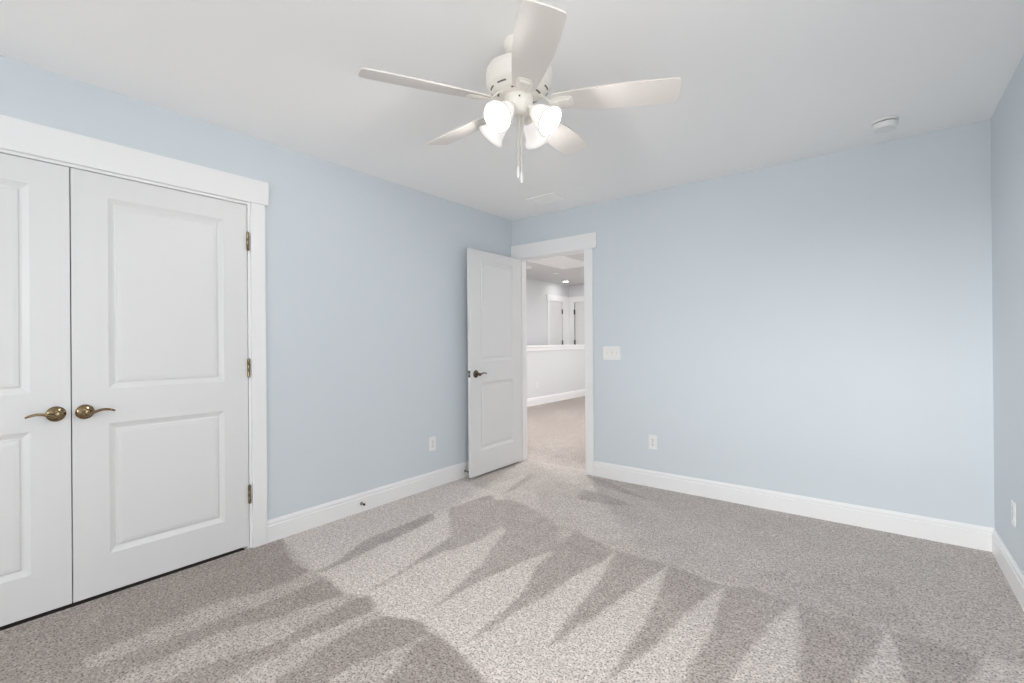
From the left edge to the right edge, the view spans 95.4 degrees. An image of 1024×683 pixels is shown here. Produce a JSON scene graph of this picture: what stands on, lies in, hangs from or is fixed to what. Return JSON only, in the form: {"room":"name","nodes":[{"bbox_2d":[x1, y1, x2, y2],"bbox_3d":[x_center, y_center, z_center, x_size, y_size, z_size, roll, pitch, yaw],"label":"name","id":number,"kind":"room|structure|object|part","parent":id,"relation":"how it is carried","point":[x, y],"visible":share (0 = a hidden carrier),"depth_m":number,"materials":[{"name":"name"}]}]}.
{"room":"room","nodes":[
{"label":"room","id":0,"kind":"room"},
{"bbox_2d":[0,548,244,630],"bbox_3d":[-2.312,1.262,2.372,0.737,0.026,2.134,-1,0,38],"label":"floor","id":1,"kind":"structure","parent":0,"point":[4,627],"depth_m":2.31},
{"bbox_2d":[0,55,511,519],"bbox_3d":[-2.014,0.003,2.262,0.120,2.440,6.400,-1,0,38],"label":"wall","id":2,"kind":"structure","parent":0,"point":[366,274],"depth_m":3.22,"materials":[{"name":"blue paint"}]},
{"bbox_2d":[0,153,71,626],"bbox_3d":[-2.261,0.203,1.834,0.091,2.008,0.770,-1,0,38],"label":"door","id":3,"kind":"structure","parent":2,"relation":"in","point":[36,507],"depth_m":2.05,"materials":[{"name":"white paint"}]},
{"bbox_3d":[-2.063,0.331,2.047,0.044,0.033,0.116,-1,0,38],"label":"lever","id":4,"kind":"part","parent":3,"relation":"part of","materials":[{"name":"gold metal"}]},
{"bbox_3d":[-2.055,0.328,2.099,0.016,0.069,0.069,-1,0,38],"label":"handle","id":5,"kind":"part","parent":3,"relation":"part of","materials":[{"name":"gold metal"}]},
{"bbox_2d":[0,114,268,548],"bbox_3d":[-2.067,0.144,2.175,0.142,2.205,1.759,-1,0,38],"label":"trim","id":6,"kind":"structure","parent":2,"relation":"attached to","point":[18,137],"depth_m":2.62,"materials":[{"name":"white wood"}]},
{"bbox_3d":[-2.028,-0.889,2.140,0.022,0.140,1.759,-1,0,38],"label":"head casing","id":7,"kind":"part","parent":6,"relation":"part of","materials":[{"name":"white wood"}]},
{"bbox_3d":[-1.515,0.199,2.784,0.018,2.041,0.081,-1,0,38],"label":"casing","id":8,"kind":"part","parent":6,"relation":"part of","materials":[{"name":"white wood"}]},
{"bbox_2d":[69,168,250,602],"bbox_3d":[-1.783,0.200,2.444,0.091,2.008,0.772,-1,0,38],"label":"door","id":9,"kind":"structure","parent":2,"relation":"in","point":[160,362],"depth_m":2.39,"materials":[{"name":"white paint"}]},
{"bbox_3d":[-1.995,0.329,2.176,0.016,0.069,0.069,-1,0,38],"label":"handle","id":10,"kind":"part","parent":9,"relation":"part of","materials":[{"name":"gold metal"}]},
{"bbox_3d":[-1.946,0.332,2.196,0.044,0.033,0.116,-1,0,38],"label":"lever","id":11,"kind":"part","parent":9,"relation":"part of","materials":[{"name":"gold metal"}]},
{"bbox_2d":[267,461,468,542],"bbox_3d":[-1.952,1.155,2.219,0.014,0.133,6.399,-1,0,38],"label":"baseboard","id":12,"kind":"structure","parent":2,"relation":"attached to","point":[287,525],"depth_m":3.30,"materials":[{"name":"white wood"}]},
{"bbox_2d":[429,436,435,450],"bbox_3d":[-0.661,0.850,3.871,0.007,0.117,0.072,-1,0,38],"label":"electrical outlet","id":13,"kind":"object","parent":2,"relation":"attached to","point":[432,440],"visible":1,"depth_m":3.87,"materials":[{"name":"white plastic"}]},
{"bbox_2d":[0,459,1023,682],"bbox_3d":[-0.561,1.209,1.128,3.556,0.001,6.641,-1,0,38],"label":"floor","id":14,"kind":"structure","parent":0,"point":[526,571],"depth_m":2.14,"materials":[{"name":"beige carpet"}]},
{"bbox_2d":[0,0,1023,220],"bbox_3d":[-0.664,-1.261,1.120,3.673,0.060,6.520,-1,0,38],"label":"ceiling","id":15,"kind":"structure","parent":0,"point":[764,83],"depth_m":2.12,"materials":[{"name":"white paint"}]},
{"bbox_2d":[358,0,680,182],"bbox_3d":[0.031,-0.945,1.956,1.219,0.580,1.210,-1,0,38],"label":"ceiling fan","id":16,"kind":"object","parent":15,"relation":"hanging from","point":[519,78],"visible":1,"depth_m":1.83,"materials":[{"name":"white metal"}]},
{"bbox_3d":[-0.321,-0.974,1.772,0.500,0.006,0.143,-1,17,-24],"label":"blade","id":17,"kind":"part","parent":16,"relation":"part of","materials":[{"name":"white wood"}]},
{"bbox_3d":[-0.224,-1.002,2.211,0.143,0.006,0.500,-20,16,-39],"label":"blade","id":18,"kind":"part","parent":16,"relation":"part of","materials":[{"name":"white laminate"}]},
{"bbox_3d":[-0.072,-0.902,2.001,0.121,0.121,0.117,3,5,38],"label":"lamp shade","id":19,"kind":"part","parent":16,"relation":"part of","materials":[{"name":"white glass"}]},
{"bbox_3d":[-0.041,-0.890,1.830,0.117,0.121,0.121,3,5,38],"label":"lamp shade","id":20,"kind":"part","parent":16,"relation":"part of","materials":[{"name":"white glass"}]},
{"bbox_3d":[-0.033,-0.905,1.841,0.054,0.064,0.069,3,5,38],"label":"bulb","id":21,"kind":"part","parent":16,"relation":"part of","materials":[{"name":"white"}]},
{"bbox_3d":[0.025,-0.833,1.926,0.005,0.224,0.005,0,0,-29],"label":"pull chain","id":22,"kind":"part","parent":16,"relation":"part of","materials":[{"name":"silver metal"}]},
{"bbox_3d":[0.039,-0.822,1.925,0.005,0.246,0.005,0,0,16],"label":"pull chain","id":23,"kind":"part","parent":16,"relation":"part of","materials":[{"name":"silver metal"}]},
{"bbox_3d":[0.065,-0.950,1.979,0.047,0.067,0.070,3,5,38],"label":"lamp arm","id":24,"kind":"part","parent":16,"relation":"part of","materials":[{"name":"white metal"}]},
{"bbox_3d":[0.081,-0.945,1.893,0.070,0.067,0.047,3,5,38],"label":"lamp arm","id":25,"kind":"part","parent":16,"relation":"part of","materials":[{"name":"white metal"}]},
{"bbox_3d":[0.099,-0.902,2.033,0.117,0.121,0.121,3,5,38],"label":"lamp shade","id":26,"kind":"part","parent":16,"relation":"part of","materials":[{"name":"white glass"}]},
{"bbox_3d":[0.067,-0.956,1.545,0.143,0.006,0.500,13,2,-6],"label":"blade","id":27,"kind":"part","parent":16,"relation":"part of","materials":[{"name":"white laminate"}]},
{"bbox_3d":[0.131,-0.891,1.861,0.121,0.121,0.117,3,5,38],"label":"lamp shade","id":28,"kind":"part","parent":16,"relation":"part of","materials":[{"name":"white glass"}]},
{"bbox_3d":[0.119,-0.905,1.868,0.069,0.064,0.054,3,5,38],"label":"bulb","id":29,"kind":"part","parent":16,"relation":"part of","materials":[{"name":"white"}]},
{"bbox_3d":[0.224,-1.001,2.255,0.143,0.006,0.500,-12,-3,30],"label":"blade","id":30,"kind":"part","parent":16,"relation":"part of","materials":[{"name":"white laminate"}]},
{"bbox_3d":[0.404,-0.973,1.844,0.500,0.006,0.143,1,-9,12],"label":"blade","id":31,"kind":"part","parent":16,"relation":"part of","materials":[{"name":"white laminate"}]},
{"bbox_2d":[526,192,568,204],"bbox_3d":[0.307,-1.230,4.019,0.296,0.007,0.224,-1,0,38],"label":"ceiling vent","id":32,"kind":"object","parent":15,"relation":"in","point":[553,197],"visible":1,"depth_m":4.00,"materials":[{"name":"white metal"}]},
{"bbox_2d":[871,116,898,132],"bbox_3d":[2.117,-1.225,2.643,0.124,0.051,0.124,-1,0,38],"label":"smoke detector","id":33,"kind":"object","parent":15,"relation":"attached to","point":[886,124],"visible":1,"depth_m":2.61,"materials":[{"name":"white plastic"}]},
{"bbox_2d":[526,278,568,344],"bbox_3d":[-0.365,-0.035,8.720,0.100,2.510,5.557,-1,0,38],"label":"wall","id":34,"kind":"structure","parent":0,"point":[537,291],"depth_m":9.82,"materials":[{"name":"white paint"}]},
{"bbox_2d":[550,301,562,344],"bbox_3d":[0.991,0.159,10.343,0.025,2.085,0.526,-1,0,38],"label":"door","id":35,"kind":"structure","parent":34,"relation":"in","point":[556,311],"depth_m":10.35,"materials":[{"name":"white paint"}]},
{"bbox_2d":[547,294,569,344],"bbox_3d":[1.045,0.094,10.413,0.026,2.235,0.910,-1,0,38],"label":"trim","id":36,"kind":"structure","parent":34,"relation":"attached to","point":[565,300],"depth_m":10.56,"materials":[{"name":"white wood"}]},
{"bbox_3d":[0.800,0.161,10.104,0.020,2.104,0.080,-1,0,38],"label":"casing","id":37,"kind":"part","parent":36,"relation":"part of","materials":[{"name":"white wood"}]},
{"bbox_3d":[1.035,-0.959,10.412,0.026,0.130,0.904,-1,0,38],"label":"head casing","id":38,"kind":"part","parent":36,"relation":"part of","materials":[{"name":"white wood"}]},
{"bbox_3d":[1.235,0.158,10.658,0.020,2.104,0.291,-1,0,38],"label":"casing","id":39,"kind":"part","parent":36,"relation":"part of","materials":[{"name":"white wood"}]},
{"bbox_2d":[526,253,583,284],"bbox_3d":[1.355,-1.337,7.364,4.500,0.060,5.557,-1,0,38],"label":"ceiling","id":40,"kind":"structure","parent":0,"point":[575,276],"depth_m":8.92,"materials":[{"name":"white paint"}]},
{"bbox_2d":[528,256,583,268],"bbox_3d":[0.742,-1.291,7.514,0.660,0.020,1.375,-1,0,38],"label":"attic hatch","id":41,"kind":"object","parent":40,"relation":"attached to","point":[562,262],"visible":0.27,"depth_m":7.60,"materials":[{"name":"white paint"}]},
{"bbox_2d":[527,349,584,398],"bbox_3d":[-0.004,0.679,8.377,0.120,1.075,5.457,-1,0,38],"label":"wall","id":42,"kind":"structure","parent":0,"point":[556,371],"depth_m":9.38,"materials":[{"name":"white paint"}]},
{"bbox_2d":[527,389,584,406],"bbox_3d":[0.052,1.141,8.335,0.014,0.150,5.457,-1,0,38],"label":"baseboard","id":43,"kind":"structure","parent":42,"relation":"attached to","point":[535,401],"depth_m":9.35,"materials":[{"name":"white wood"}]},
{"bbox_2d":[527,344,584,350],"bbox_3d":[-0.009,0.129,8.378,0.180,0.105,5.457,-1,0,38],"label":"trim","id":44,"kind":"structure","parent":42,"relation":"on","point":[581,346],"depth_m":9.33,"materials":[{"name":"white wood"}]},
{"bbox_2d":[527,396,585,469],"bbox_3d":[1.377,1.203,7.361,4.500,0.001,5.557,-1,0,38],"label":"floor","id":45,"kind":"structure","parent":0,"point":[555,430],"depth_m":6.12,"materials":[{"name":"beige carpet"}]},
{"bbox_2d":[569,284,583,307],"bbox_3d":[3.050,-0.062,9.508,4.300,2.510,0.100,-1,0,38],"label":"wall","id":46,"kind":"structure","parent":0,"point":[574,290],"depth_m":10.67,"materials":[{"name":"white paint"}]},
{"bbox_2d":[569,296,583,344],"bbox_3d":[1.730,0.088,10.464,1.040,2.235,0.026,-1,0,38],"label":"trim","id":47,"kind":"structure","parent":46,"relation":"attached to","point":[572,300],"depth_m":10.72,"materials":[{"name":"white wood"}]},
{"bbox_3d":[1.382,0.157,10.742,0.148,2.104,0.020,-1,0,38],"label":"casing","id":48,"kind":"part","parent":47,"relation":"part of","materials":[{"name":"white wood"}]},
{"bbox_3d":[1.722,-0.964,10.466,1.040,0.130,0.026,-1,0,38],"label":"head casing","id":49,"kind":"part","parent":47,"relation":"part of","materials":[{"name":"white wood"}]},
{"bbox_2d":[574,303,584,344],"bbox_3d":[1.741,0.153,10.456,0.789,2.085,0.025,-1,0,38],"label":"door","id":50,"kind":"structure","parent":46,"relation":"in","point":[579,307],"depth_m":10.62,"materials":[{"name":"white paint"}]},
{"bbox_2d":[512,119,994,527],"bbox_3d":[1.396,-0.058,3.730,3.673,2.510,0.120,-1,0,38],"label":"wall","id":51,"kind":"structure","parent":0,"point":[821,326],"depth_m":3.15,"materials":[{"name":"blue paint"}]},
{"bbox_2d":[467,248,521,477],"bbox_3d":[-0.133,0.186,4.355,0.092,2.008,0.764,-1,0,36],"label":"door","id":52,"kind":"structure","parent":51,"relation":"in","point":[493,280],"depth_m":4.32,"materials":[{"name":"white paint"}]},
{"bbox_3d":[-0.314,0.287,4.108,0.017,0.069,0.069,-1,0,38],"label":"handle","id":53,"kind":"part","parent":52,"relation":"part of","materials":[{"name":"brown metal"}]},
{"bbox_2d":[511,232,596,475],"bbox_3d":[0.411,0.118,4.504,0.999,2.176,0.164,-1,0,38],"label":"trim","id":54,"kind":"structure","parent":51,"relation":"attached to","point":[583,243],"depth_m":4.24,"materials":[{"name":"white wood"}]},
{"bbox_3d":[0.449,0.118,4.564,0.984,2.176,0.022,-1,0,38],"label":"hall casing","id":55,"kind":"part","parent":54,"relation":"part of","materials":[{"name":"white wood"}]},
{"bbox_3d":[0.373,-0.900,4.438,0.961,0.138,0.022,-1,0,38],"label":"head casing","id":56,"kind":"part","parent":54,"relation":"part of","materials":[{"name":"white wood"}]},
{"bbox_3d":[0.696,0.185,4.192,0.083,2.038,0.018,-1,0,38],"label":"casing","id":57,"kind":"part","parent":54,"relation":"part of","materials":[{"name":"white wood"}]},
{"bbox_2d":[603,346,620,359],"bbox_3d":[0.867,0.101,4.058,0.163,0.117,0.016,-1,0,38],"label":"light switch","id":58,"kind":"object","parent":51,"relation":"attached to","point":[609,352],"visible":1,"depth_m":4.06,"materials":[{"name":"white plastic"}]},
{"bbox_2d":[649,435,656,449],"bbox_3d":[1.162,0.830,3.836,0.072,0.117,0.007,-1,0,38],"label":"electrical outlet","id":59,"kind":"object","parent":51,"relation":"attached to","point":[652,438],"visible":1,"depth_m":3.83,"materials":[{"name":"white plastic"}]},
{"bbox_2d":[594,461,994,551],"bbox_3d":[1.726,1.127,3.391,2.512,0.133,0.014,-1,0,38],"label":"baseboard","id":60,"kind":"structure","parent":51,"relation":"attached to","point":[978,537],"depth_m":3.14,"materials":[{"name":"white wood"}]},
{"bbox_2d":[991,55,1023,574],"bbox_3d":[0.780,-0.024,0.069,0.120,2.440,6.400,-1,0,38],"label":"wall","id":61,"kind":"structure","parent":0,"point":[1007,120],"depth_m":2.29,"materials":[{"name":"blue paint"}]},
{"bbox_2d":[992,529,1023,610],"bbox_3d":[0.733,1.130,0.102,0.014,0.133,6.386,-1,0,38],"label":"baseboard","id":62,"kind":"structure","parent":61,"relation":"attached to","point":[1009,567],"depth_m":2.28,"materials":[{"name":"white wood"}]},
{"bbox_2d":[1011,499,1015,527],"bbox_3d":[2.407,0.824,2.235,0.007,0.117,0.072,-1,0,38],"label":"electrical outlet","id":63,"kind":"object","parent":61,"relation":"attached to","point":[1013,504],"visible":1,"depth_m":2.23,"materials":[{"name":"white plastic"}]}
]}

